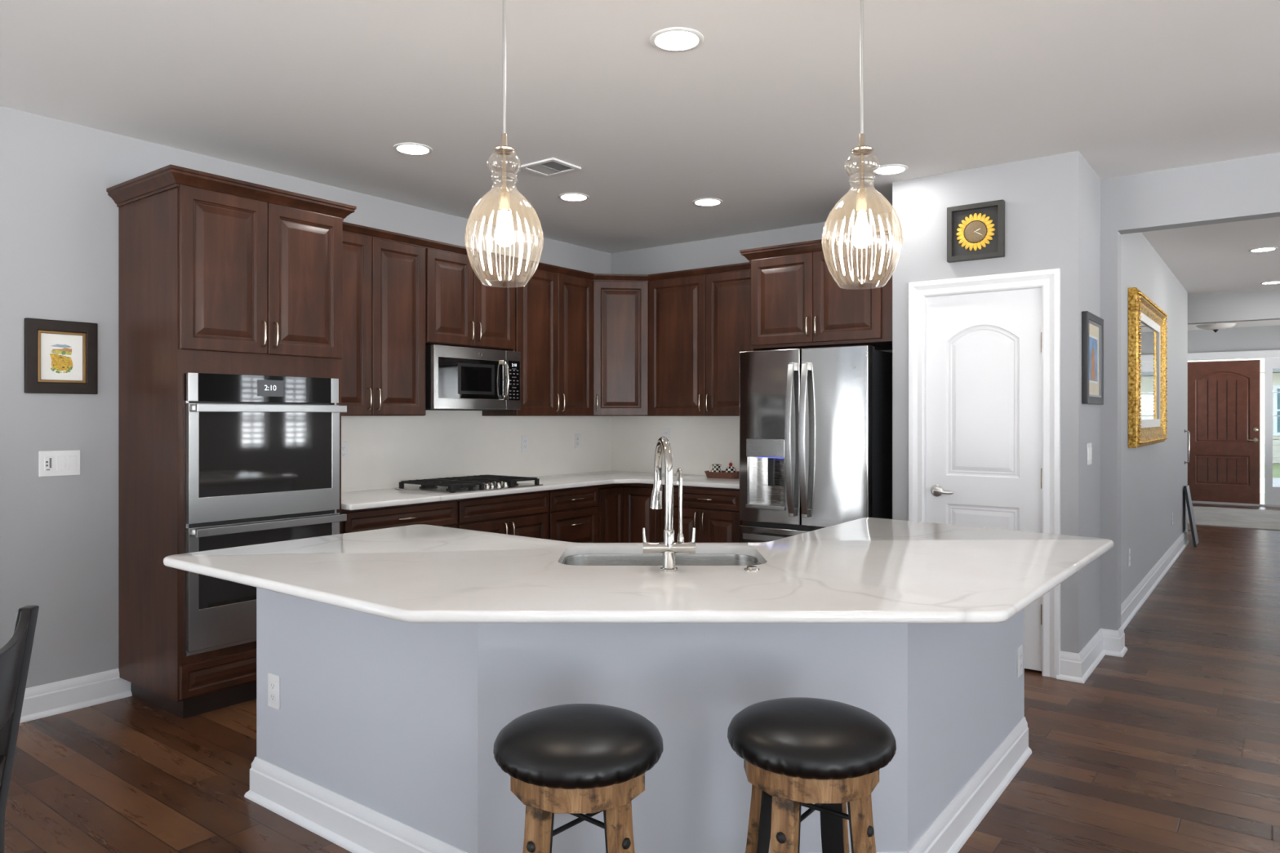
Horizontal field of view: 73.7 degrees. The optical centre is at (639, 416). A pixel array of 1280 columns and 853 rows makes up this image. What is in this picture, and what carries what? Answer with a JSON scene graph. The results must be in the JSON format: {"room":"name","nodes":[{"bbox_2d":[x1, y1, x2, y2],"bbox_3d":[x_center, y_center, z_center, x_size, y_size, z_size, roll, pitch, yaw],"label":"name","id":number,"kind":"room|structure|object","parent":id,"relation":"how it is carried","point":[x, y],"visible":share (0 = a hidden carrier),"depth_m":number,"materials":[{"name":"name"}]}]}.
{"room":"kitchen","nodes":[
{"label":"kitchen","id":0,"kind":"room"},
{"bbox_2d":[0,106,610,688],"bbox_3d":[-3.298,-0.002,3.268,0.140,2.743,9.950,0,0,37],"label":"wall","id":1,"kind":"structure","parent":0,"point":[59,220],"depth_m":4.00,"materials":[{"name":"paint"}]},
{"bbox_2d":[38,449,79,476],"bbox_3d":[-2.687,0.218,3.953,0.009,0.118,0.168,0,0,37],"label":"wall switch plate","id":2,"kind":"object","parent":1,"relation":"attached to","point":[51,463],"visible":1,"depth_m":3.95,"materials":[{"name":"white plastic"}]},
{"bbox_2d":[24,317,97,394],"bbox_3d":[-2.677,-0.273,3.952,0.025,0.338,0.292,0,0,37],"label":"framed picture","id":3,"kind":"object","parent":1,"relation":"attached to","point":[61,357],"visible":1,"depth_m":3.94,"materials":[{"name":"black wood"}]},
{"bbox_2d":[49,344,72,373],"bbox_3d":[-2.680,-0.266,3.953,0.002,0.135,0.094,0,0,37],"label":"print","id":4,"kind":"object","parent":3,"relation":"attached to","point":[60,355],"depth_m":3.95,"materials":[{"name":"yellow"}]},
{"bbox_2d":[19,668,132,723],"bbox_3d":[-3.251,1.299,3.188,0.030,0.142,2.500,0,0,37],"label":"baseboard","id":5,"kind":"structure","parent":1,"relation":"attached to","point":[51,699],"depth_m":3.99,"materials":[{"name":"white paint"}]},
{"bbox_2d":[341,221,428,415],"bbox_3d":[-1.657,-0.541,5.003,0.382,1.078,0.767,0,0,37],"label":"upper cabinet","id":6,"kind":"object","parent":1,"relation":"attached to","point":[383,361],"visible":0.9,"depth_m":4.97,"materials":[{"name":"brown wood"}]},
{"bbox_2d":[425,239,517,351],"bbox_3d":[-1.198,-0.766,5.614,0.382,0.628,0.761,0,0,37],"label":"upper cabinet","id":7,"kind":"object","parent":1,"relation":"attached to","point":[461,311],"visible":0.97,"depth_m":5.48,"materials":[{"name":"brown wood"}]},
{"bbox_2d":[425,344,520,410],"bbox_3d":[-1.164,-0.237,5.584,0.449,0.396,0.742,0,0,37],"label":"microwave","id":8,"kind":"object","parent":7,"relation":"attached to","point":[457,378],"visible":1,"depth_m":5.43,"materials":[{"name":"silver metal"}]},
{"bbox_2d":[482,257,594,416],"bbox_3d":[-0.720,-0.541,6.247,0.382,1.078,0.825,0,0,37],"label":"upper cabinet","id":9,"kind":"object","parent":1,"relation":"attached to","point":[554,310],"visible":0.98,"depth_m":6.12,"materials":[{"name":"brown wood"}]},
{"bbox_2d":[341,410,739,492],"bbox_3d":[-0.460,0.198,5.491,1.714,0.516,2.981,0,0,37],"label":"backsplash","id":10,"kind":"structure","parent":1,"relation":"attached to","point":[384,452],"depth_m":6.29,"materials":[{"name":"stone"}]},
{"bbox_2d":[341,441,347,461],"bbox_3d":[-1.787,0.211,5.128,0.008,0.118,0.072,0,0,37],"label":"wall outlet","id":11,"kind":"object","parent":10,"relation":"attached to","point":[344,444],"visible":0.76,"depth_m":5.13,"materials":[{"name":"white plastic"}]},
{"bbox_2d":[521,435,528,451],"bbox_3d":[-0.857,0.205,6.362,0.008,0.118,0.072,0,0,37],"label":"wall outlet","id":12,"kind":"object","parent":10,"relation":"attached to","point":[524,438],"visible":1,"depth_m":6.36,"materials":[{"name":"white plastic"}]},
{"bbox_2d":[574,433,580,448],"bbox_3d":[-0.500,0.200,6.835,0.008,0.118,0.072,0,0,37],"label":"wall outlet","id":13,"kind":"object","parent":10,"relation":"attached to","point":[577,436],"visible":1,"depth_m":6.83,"materials":[{"name":"white plastic"}]},
{"bbox_2d":[662,428,670,443],"bbox_3d":[0.211,0.155,6.832,0.072,0.118,0.008,0,0,37],"label":"wall outlet","id":14,"kind":"object","parent":10,"relation":"attached to","point":[666,432],"visible":0.73,"depth_m":6.82,"materials":[{"name":"white plastic"}]},
{"bbox_2d":[591,273,648,416],"bbox_3d":[-0.178,-0.541,6.732,0.664,1.078,0.652,0,0,37],"label":"upper cabinet","id":15,"kind":"object","parent":1,"relation":"attached to","point":[620,301],"visible":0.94,"depth_m":6.50,"materials":[{"name":"brown wood"}]},
{"bbox_2d":[0,0,1279,329],"bbox_3d":[3.654,-1.423,4.791,9.430,0.100,20.750,0,0,37],"label":"ceiling","id":16,"kind":"structure","parent":0,"point":[762,117],"depth_m":3.59,"materials":[{"name":"paint"}]},
{"bbox_2d":[393,142,432,155],"bbox_3d":[-1.165,-1.370,4.380,0.196,0.006,0.196,0,0,37],"label":"recessed light","id":17,"kind":"object","parent":16,"relation":"in","point":[410,148],"visible":1,"depth_m":4.37,"materials":[{"name":"white plastic"}]},
{"bbox_2d":[464,0,543,286],"bbox_3d":[-0.413,-0.887,2.600,0.237,0.971,0.237,0,0,37],"label":"pendant lamp","id":18,"kind":"object","parent":16,"relation":"hanging from","point":[504,234],"visible":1,"depth_m":2.59,"materials":[{"name":"clear glass"}]},
{"bbox_2d":[518,157,581,177],"bbox_3d":[-0.495,-1.367,4.693,0.260,0.012,0.230,0,0,37],"label":"ceiling vent","id":19,"kind":"object","parent":16,"relation":"in","point":[551,166],"visible":1,"depth_m":4.68,"materials":[{"name":"white plastic"}]},
{"bbox_2d":[558,192,589,201],"bbox_3d":[-0.414,-1.370,5.341,0.196,0.006,0.196,0,0,37],"label":"recessed light","id":20,"kind":"object","parent":16,"relation":"in","point":[571,197],"visible":1,"depth_m":5.33,"materials":[{"name":"white plastic"}]},
{"bbox_2d":[649,26,703,52],"bbox_3d":[0.134,-1.370,3.109,0.196,0.006,0.196,0,0,37],"label":"recessed light","id":21,"kind":"object","parent":16,"relation":"in","point":[675,39],"visible":1,"depth_m":3.10,"materials":[{"name":"white plastic"}]},
{"bbox_2d":[692,197,722,206],"bbox_3d":[0.432,-1.370,5.465,0.196,0.006,0.196,0,0,37],"label":"recessed light","id":22,"kind":"object","parent":16,"relation":"in","point":[708,202],"visible":1,"depth_m":5.46,"materials":[{"name":"white plastic"}]},
{"bbox_2d":[821,0,902,288],"bbox_3d":[0.668,-0.882,2.570,0.236,0.982,0.236,0,0,45],"label":"pendant lamp","id":23,"kind":"object","parent":16,"relation":"hanging from","point":[861,233],"visible":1,"depth_m":2.56,"materials":[{"name":"clear glass"}]},
{"bbox_2d":[871,164,908,175],"bbox_3d":[1.390,-1.370,4.746,0.196,0.006,0.196,0,0,37],"label":"recessed light","id":24,"kind":"object","parent":16,"relation":"in","point":[891,169],"visible":0.96,"depth_m":4.73,"materials":[{"name":"white plastic"}]},
{"bbox_2d":[1195,323,1235,332],"bbox_3d":[7.952,-1.264,11.788,0.470,0.218,0.470,0,0,37],"label":"lamp","id":25,"kind":"object","parent":16,"relation":"attached to","point":[1215,326],"visible":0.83,"depth_m":11.67,"materials":[{"name":"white glass"}]},
{"bbox_2d":[1248,247,1277,252],"bbox_3d":[5.127,-1.370,7.021,0.196,0.006,0.196,0,0,37],"label":"recessed light","id":26,"kind":"object","parent":16,"relation":"in","point":[1261,249],"visible":1,"depth_m":7.00,"materials":[{"name":"white plastic"}]},
{"bbox_2d":[1260,280,1279,284],"bbox_3d":[6.487,-1.370,8.759,0.196,0.006,0.196,0,0,37],"label":"recessed light","id":27,"kind":"object","parent":16,"relation":"in","point":[1272,282],"visible":1,"depth_m":8.76,"materials":[{"name":"white plastic"}]},
{"bbox_2d":[4,502,1279,852],"bbox_3d":[3.654,1.410,4.791,9.430,0.080,20.750,0,0,37],"label":"floor","id":28,"kind":"structure","parent":0,"point":[1171,744],"depth_m":3.40,"materials":[{"name":"brown wood"}]},
{"bbox_2d":[0,604,39,852],"bbox_3d":[-1.376,0.870,1.418,0.541,1.000,0.472,0,0,-6],"label":"dining chair","id":29,"kind":"object","parent":28,"relation":"on","point":[15,655],"visible":1,"depth_m":1.64,"materials":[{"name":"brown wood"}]},
{"bbox_2d":[106,164,356,719],"bbox_3d":[-2.025,0.137,4.284,0.662,2.466,0.933,0,0,37],"label":"tall cabinet","id":30,"kind":"object","parent":28,"relation":"on","point":[218,274],"visible":0.7,"depth_m":3.98,"materials":[{"name":"brown wood"}]},
{"bbox_2d":[184,372,346,656],"bbox_3d":[-1.979,0.438,4.251,0.622,1.264,0.768,0,0,37],"label":"double wall oven","id":31,"kind":"object","parent":30,"relation":"in","point":[262,452],"visible":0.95,"depth_m":4.00,"materials":[{"name":"silver metal"}]},
{"bbox_2d":[341,499,457,533],"bbox_3d":[-1.542,0.929,4.924,0.662,0.882,0.775,0,0,37],"label":"base cabinet","id":32,"kind":"object","parent":28,"relation":"on","point":[441,513],"visible":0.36,"depth_m":4.73,"materials":[{"name":"brown wood"}]},
{"bbox_2d":[456,490,548,539],"bbox_3d":[-1.072,0.929,5.548,0.662,0.882,0.784,0,0,37],"label":"base cabinet","id":33,"kind":"object","parent":28,"relation":"on","point":[526,514],"visible":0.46,"depth_m":5.38,"materials":[{"name":"brown wood"}]},
{"bbox_2d":[547,485,598,542],"bbox_3d":[-0.681,0.929,6.066,0.662,0.882,0.510,0,0,37],"label":"base cabinet","id":34,"kind":"object","parent":28,"relation":"on","point":[573,513],"visible":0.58,"depth_m":5.88,"materials":[{"name":"brown wood"}]},
{"bbox_2d":[493,703,663,852],"bbox_3d":[-0.136,1.022,1.900,0.375,0.696,0.376,0,0,0],"label":"bar stool","id":35,"kind":"object","parent":28,"relation":"on","point":[574,759],"visible":1,"depth_m":1.79,"materials":[{"name":"black leather"}]},
{"bbox_2d":[493,703,663,789],"bbox_3d":[-0.136,0.717,1.900,0.375,0.086,0.376,0,0,0],"label":"seat cushion","id":36,"kind":"object","parent":35,"relation":"on","point":[571,746],"depth_m":1.79,"materials":[{"name":"black leather"}]},
{"bbox_2d":[596,483,660,542],"bbox_3d":[-0.141,0.929,6.550,0.950,0.882,0.908,0,0,37],"label":"base cabinet","id":37,"kind":"object","parent":28,"relation":"on","point":[624,510],"visible":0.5,"depth_m":6.24,"materials":[{"name":"brown wood"}]},
{"bbox_2d":[341,470,739,510],"bbox_3d":[-0.460,0.472,5.491,1.712,0.032,2.980,0,0,37],"label":"countertop","id":38,"kind":"structure","parent":37,"relation":"on","point":[387,497],"depth_m":5.61,"materials":[{"name":"white stone"}]},
{"bbox_2d":[395,475,542,493],"bbox_3d":[-1.082,0.429,5.464,0.535,0.054,0.775,0,0,37],"label":"gas cooktop","id":39,"kind":"object","parent":38,"relation":"in","point":[455,485],"visible":1,"depth_m":5.33,"materials":[{"name":"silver metal"}]},
{"bbox_2d":[704,470,739,479],"bbox_3d":[0.614,0.432,6.299,0.280,0.048,0.160,0,0,25],"label":"serving tray","id":40,"kind":"object","parent":38,"relation":"on","point":[722,474],"visible":0.77,"depth_m":6.23,"materials":[{"name":"brown wood"}]},
{"bbox_2d":[708,463,721,471],"bbox_3d":[0.563,0.402,6.327,0.082,0.092,0.093,0,0,-15],"label":"jug","id":41,"kind":"object","parent":40,"relation":"on","point":[715,467],"visible":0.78,"depth_m":6.29,"materials":[{"name":"ceramic"}]},
{"bbox_2d":[724,461,736,472],"bbox_3d":[0.667,0.389,6.274,0.088,0.118,0.088,0,0,37],"label":"sugar bowl","id":42,"kind":"object","parent":40,"relation":"on","point":[730,468],"visible":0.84,"depth_m":6.25,"materials":[{"name":"multicoloured ceramic"}]},
{"bbox_2d":[244,587,1031,852],"bbox_3d":[0.073,0.932,3.204,2.230,0.875,2.255,0,0,37],"label":"kitchen island","id":43,"kind":"object","parent":28,"relation":"on","point":[384,732],"visible":0.67,"depth_m":2.44,"materials":[{"name":"paint"}]},
{"bbox_2d":[267,672,279,710],"bbox_3d":[-1.289,0.967,3.001,0.072,0.118,0.008,0,0,37],"label":"wall outlet","id":44,"kind":"object","parent":43,"relation":"attached to","point":[273,681],"visible":1,"depth_m":3.00,"materials":[{"name":"white plastic"}]},
{"bbox_2d":[270,681,275,690],"bbox_3d":[-1.290,0.948,2.999,0.033,0.028,0.003,0,0,37],"label":"receptacle","id":45,"kind":"object","parent":44,"relation":"attached to","point":[273,684],"depth_m":3.00,"materials":[{"name":"white plastic"}]},
{"bbox_2d":[270,692,275,701],"bbox_3d":[-1.290,0.987,2.999,0.033,0.028,0.003,0,0,37],"label":"receptacle","id":46,"kind":"object","parent":44,"relation":"attached to","point":[273,695],"depth_m":3.00,"materials":[{"name":"white plastic"}]},
{"bbox_2d":[163,517,1114,623],"bbox_3d":[0.131,0.480,3.074,2.479,0.030,2.490,0,0,37],"label":"island countertop","id":47,"kind":"structure","parent":43,"relation":"on","point":[864,570],"depth_m":2.47,"materials":[{"name":"white stone"}]},
{"bbox_2d":[561,554,761,565],"bbox_3d":[0.072,0.596,2.860,0.694,0.200,0.434,0,0,0],"label":"undermount sink","id":48,"kind":"object","parent":47,"relation":"in","point":[579,559],"visible":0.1,"depth_m":3.06,"materials":[{"name":"silver metal"}]},
{"bbox_2d":[642,436,695,572],"bbox_3d":[0.087,0.264,2.661,0.161,0.401,0.226,0,0,0],"label":"kitchen faucet","id":49,"kind":"object","parent":47,"relation":"on","point":[668,548],"visible":1,"depth_m":2.57,"materials":[{"name":"silver metal"}]},
{"bbox_2d":[743,565,759,571],"bbox_3d":[0.338,0.459,2.580,0.047,0.012,0.047,0,0,37],"label":"button","id":50,"kind":"object","parent":47,"relation":"on","point":[749,568],"visible":1,"depth_m":2.57,"materials":[{"name":"silver metal"}]},
{"bbox_2d":[1017,644,1022,677],"bbox_3d":[1.522,0.981,3.417,0.008,0.118,0.072,0,0,37],"label":"wall outlet","id":51,"kind":"object","parent":43,"relation":"attached to","point":[1020,650],"visible":1,"depth_m":3.41,"materials":[{"name":"white plastic"}]},
{"bbox_2d":[660,484,747,542],"bbox_3d":[0.615,0.929,6.129,0.755,0.882,0.662,0,0,37],"label":"base cabinet","id":52,"kind":"object","parent":28,"relation":"on","point":[713,513],"visible":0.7,"depth_m":5.87,"materials":[{"name":"brown wood"}]},
{"bbox_2d":[727,697,896,852],"bbox_3d":[0.388,1.022,1.945,0.375,0.696,0.376,0,0,0],"label":"bar stool","id":53,"kind":"object","parent":28,"relation":"on","point":[796,753],"visible":1,"depth_m":1.85,"materials":[{"name":"black leather"}]},
{"bbox_2d":[727,697,896,780],"bbox_3d":[0.388,0.717,1.945,0.375,0.086,0.376,0,0,0],"label":"seat cushion","id":54,"kind":"object","parent":53,"relation":"on","point":[793,738],"depth_m":1.84,"materials":[{"name":"black leather"}]},
{"bbox_2d":[739,345,892,542],"bbox_3d":[1.197,0.477,5.508,0.862,1.785,0.881,0,0,37],"label":"fridge","id":55,"kind":"object","parent":28,"relation":"on","point":[815,424],"visible":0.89,"depth_m":5.19,"materials":[{"name":"silver metal"}]},
{"bbox_2d":[1183,484,1198,547],"bbox_3d":[5.875,1.052,9.089,0.114,0.635,0.372,0,0,37],"label":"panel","id":56,"kind":"object","parent":28,"relation":"on","point":[1187,491],"visible":1,"depth_m":8.97,"materials":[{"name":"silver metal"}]},
{"bbox_2d":[1187,506,1279,530],"bbox_3d":[8.345,1.363,11.323,2.700,0.011,2.570,0,0,37],"label":"entry rug","id":57,"kind":"object","parent":28,"relation":"on","point":[1264,519],"visible":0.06,"depth_m":11.39,"materials":[{"name":"grey fabric"}]},
{"bbox_2d":[610,212,892,352],"bbox_3d":[1.156,-0.002,6.216,3.705,2.743,0.120,0,0,37],"label":"wall","id":58,"kind":"structure","parent":0,"point":[723,251],"depth_m":6.55,"materials":[{"name":"paint"}]},
{"bbox_2d":[648,262,751,416],"bbox_3d":[0.577,-0.541,6.332,1.070,1.078,0.382,0,0,37],"label":"upper cabinet","id":59,"kind":"object","parent":58,"relation":"attached to","point":[700,319],"visible":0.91,"depth_m":6.27,"materials":[{"name":"brown wood"}]},
{"bbox_2d":[739,229,892,351],"bbox_3d":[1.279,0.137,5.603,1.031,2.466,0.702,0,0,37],"label":"upper cabinet","id":60,"kind":"object","parent":58,"relation":"attached to","point":[797,303],"visible":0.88,"depth_m":5.32,"materials":[{"name":"brown wood"}]},
{"bbox_2d":[892,151,1082,653],"bbox_3d":[1.911,-0.002,4.758,0.985,2.743,0.120,0,0,37],"label":"wall","id":61,"kind":"structure","parent":0,"point":[1042,196],"depth_m":4.57,"materials":[{"name":"paint"}]},
{"bbox_2d":[946,199,1004,262],"bbox_3d":[1.849,-1.016,4.703,0.300,0.306,0.041,0,0,37],"label":"wall clock","id":62,"kind":"object","parent":61,"relation":"attached to","point":[975,231],"visible":1,"depth_m":4.70,"materials":[{"name":"grey wood"}]},
{"bbox_2d":[925,288,1041,671],"bbox_3d":[1.885,0.336,4.701,0.628,2.036,0.096,0,0,37],"label":"door","id":63,"kind":"structure","parent":61,"relation":"in","point":[984,350],"depth_m":4.70,"materials":[{"name":"white paint"}]},
{"bbox_2d":[908,268,1060,678],"bbox_3d":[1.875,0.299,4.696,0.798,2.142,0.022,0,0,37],"label":"trim","id":64,"kind":"structure","parent":61,"relation":"attached to","point":[1049,280],"depth_m":4.51,"materials":[{"name":"white paint"}]},
{"bbox_2d":[1082,156,1187,648],"bbox_3d":[4.155,-0.002,7.018,0.120,2.743,6.190,0,0,37],"label":"wall","id":65,"kind":"structure","parent":0,"point":[1153,477],"depth_m":6.17,"materials":[{"name":"paint"}]},
{"bbox_2d":[1086,442,1092,465],"bbox_3d":[2.446,0.205,4.643,0.010,0.118,0.116,0,0,37],"label":"wall switch plate","id":66,"kind":"object","parent":65,"relation":"attached to","point":[1089,449],"visible":1,"depth_m":4.61,"materials":[{"name":"white plastic"}]},
{"bbox_2d":[1081,311,1103,404],"bbox_3d":[2.479,-0.308,4.668,0.029,0.486,0.490,0,0,37],"label":"framed picture","id":67,"kind":"object","parent":65,"relation":"attached to","point":[1092,326],"visible":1,"depth_m":4.63,"materials":[{"name":"black metal"}]},
{"bbox_2d":[1088,334,1097,383],"bbox_3d":[2.478,-0.310,4.669,0.002,0.255,0.300,0,0,37],"label":"print","id":68,"kind":"object","parent":67,"relation":"attached to","point":[1093,339],"depth_m":4.67},
{"bbox_2d":[1056,528,1189,683],"bbox_3d":[4.105,1.299,6.836,0.217,0.142,6.140,0,0,37],"label":"baseboard","id":69,"kind":"structure","parent":65,"relation":"attached to","point":[1073,667],"depth_m":4.91,"materials":[{"name":"white paint"}]},
{"bbox_2d":[1128,548,1130,567],"bbox_3d":[3.354,0.970,5.849,0.008,0.118,0.072,0,0,37],"label":"wall outlet","id":70,"kind":"object","parent":65,"relation":"attached to","point":[1129,549],"visible":1,"depth_m":5.83,"materials":[{"name":"white plastic"}]},
{"bbox_2d":[1128,287,1167,448],"bbox_3d":[3.870,-0.330,6.474,0.075,1.090,1.700,0,0,37],"label":"wall mirror","id":71,"kind":"object","parent":65,"relation":"attached to","point":[1147,322],"visible":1,"depth_m":6.33,"materials":[{"name":"gold glass"}]},
{"bbox_2d":[1140,321,1158,419],"bbox_3d":[3.856,-0.330,6.485,0.008,0.730,1.340,0,0,37],"label":"mirror glass","id":72,"kind":"object","parent":71,"relation":"attached to","point":[1149,331],"depth_m":6.57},
{"bbox_2d":[1171,511,1173,524],"bbox_3d":[5.064,0.975,8.117,0.008,0.118,0.072,0,0,37],"label":"wall outlet","id":73,"kind":"object","parent":65,"relation":"attached to","point":[1172,512],"visible":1,"depth_m":8.11,"materials":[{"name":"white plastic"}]},
{"bbox_2d":[1184,429,1190,464],"bbox_3d":[5.874,0.330,9.159,0.048,0.376,0.036,0,0,37],"label":"grab bar","id":74,"kind":"object","parent":65,"relation":"attached to","point":[1188,433],"visible":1,"depth_m":9.14,"materials":[{"name":"silver metal"}]},
{"bbox_2d":[1100,152,1279,630],"bbox_3d":[4.831,-0.002,3.390,5.565,2.743,0.130,0,0,37],"label":"wall","id":75,"kind":"structure","parent":0,"point":[1244,188],"depth_m":4.87,"materials":[{"name":"paint"}]},
{"bbox_2d":[1187,289,1279,324],"bbox_3d":[7.915,-1.216,8.592,6.900,0.313,0.150,0,0,37],"label":"ceiling beam","id":76,"kind":"structure","parent":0,"point":[1260,305],"depth_m":9.49,"materials":[{"name":"paint"}]},
{"bbox_2d":[1187,325,1279,360],"bbox_3d":[9.716,-0.002,12.976,4.500,2.743,0.140,0,0,37],"label":"wall","id":77,"kind":"structure","parent":0,"point":[1253,338],"depth_m":13.25,"materials":[{"name":"paint"}]},
{"bbox_2d":[1187,360,1260,504],"bbox_3d":[9.070,0.240,13.278,0.935,2.200,0.104,0,0,37],"label":"door","id":78,"kind":"structure","parent":77,"relation":"in","point":[1224,397],"depth_m":13.27,"materials":[{"name":"brown wood"}]},
{"bbox_2d":[1187,349,1279,360],"bbox_3d":[9.343,0.182,13.125,1.815,2.375,0.070,0,0,37],"label":"trim","id":79,"kind":"structure","parent":77,"relation":"attached to","point":[1275,353],"depth_m":13.19,"materials":[{"name":"white paint"}]},
{"bbox_2d":[1191,500,1279,506],"bbox_3d":[9.358,1.355,13.145,1.575,0.030,0.180,0,0,37],"label":"trim","id":80,"kind":"structure","parent":77,"relation":"attached to","point":[1193,501],"depth_m":13.15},
{"bbox_2d":[1264,357,1279,505],"bbox_3d":[9.728,0.230,12.822,0.555,2.220,0.050,0,0,37],"label":"window","id":81,"kind":"structure","parent":77,"relation":"in","point":[1272,494],"depth_m":12.93,"materials":[{"name":"white paint"}]},
{"label":"outside","id":82,"kind":"structure","parent":0,"visible":0},
{"bbox_2d":[1260,463,1279,503],"bbox_3d":[23.019,1.570,30.548,50.000,0.100,43.500,0,0,37],"label":"ground","id":83,"kind":"structure","parent":82,"point":[1276,467],"depth_m":23.15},
{"bbox_2d":[1187,358,1279,463],"bbox_3d":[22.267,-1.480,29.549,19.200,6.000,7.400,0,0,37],"label":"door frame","id":84,"kind":"structure","parent":83,"relation":"on","point":[1276,372],"depth_m":27.26,"materials":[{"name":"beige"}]},
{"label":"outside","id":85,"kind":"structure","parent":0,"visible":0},
{"bbox_2d":[1260,477,1279,494],"bbox_3d":[16.188,1.515,16.913,10.500,0.010,5.500,0,0,37],"label":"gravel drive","id":86,"kind":"structure","parent":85,"point":[1276,482],"depth_m":19.10,"materials":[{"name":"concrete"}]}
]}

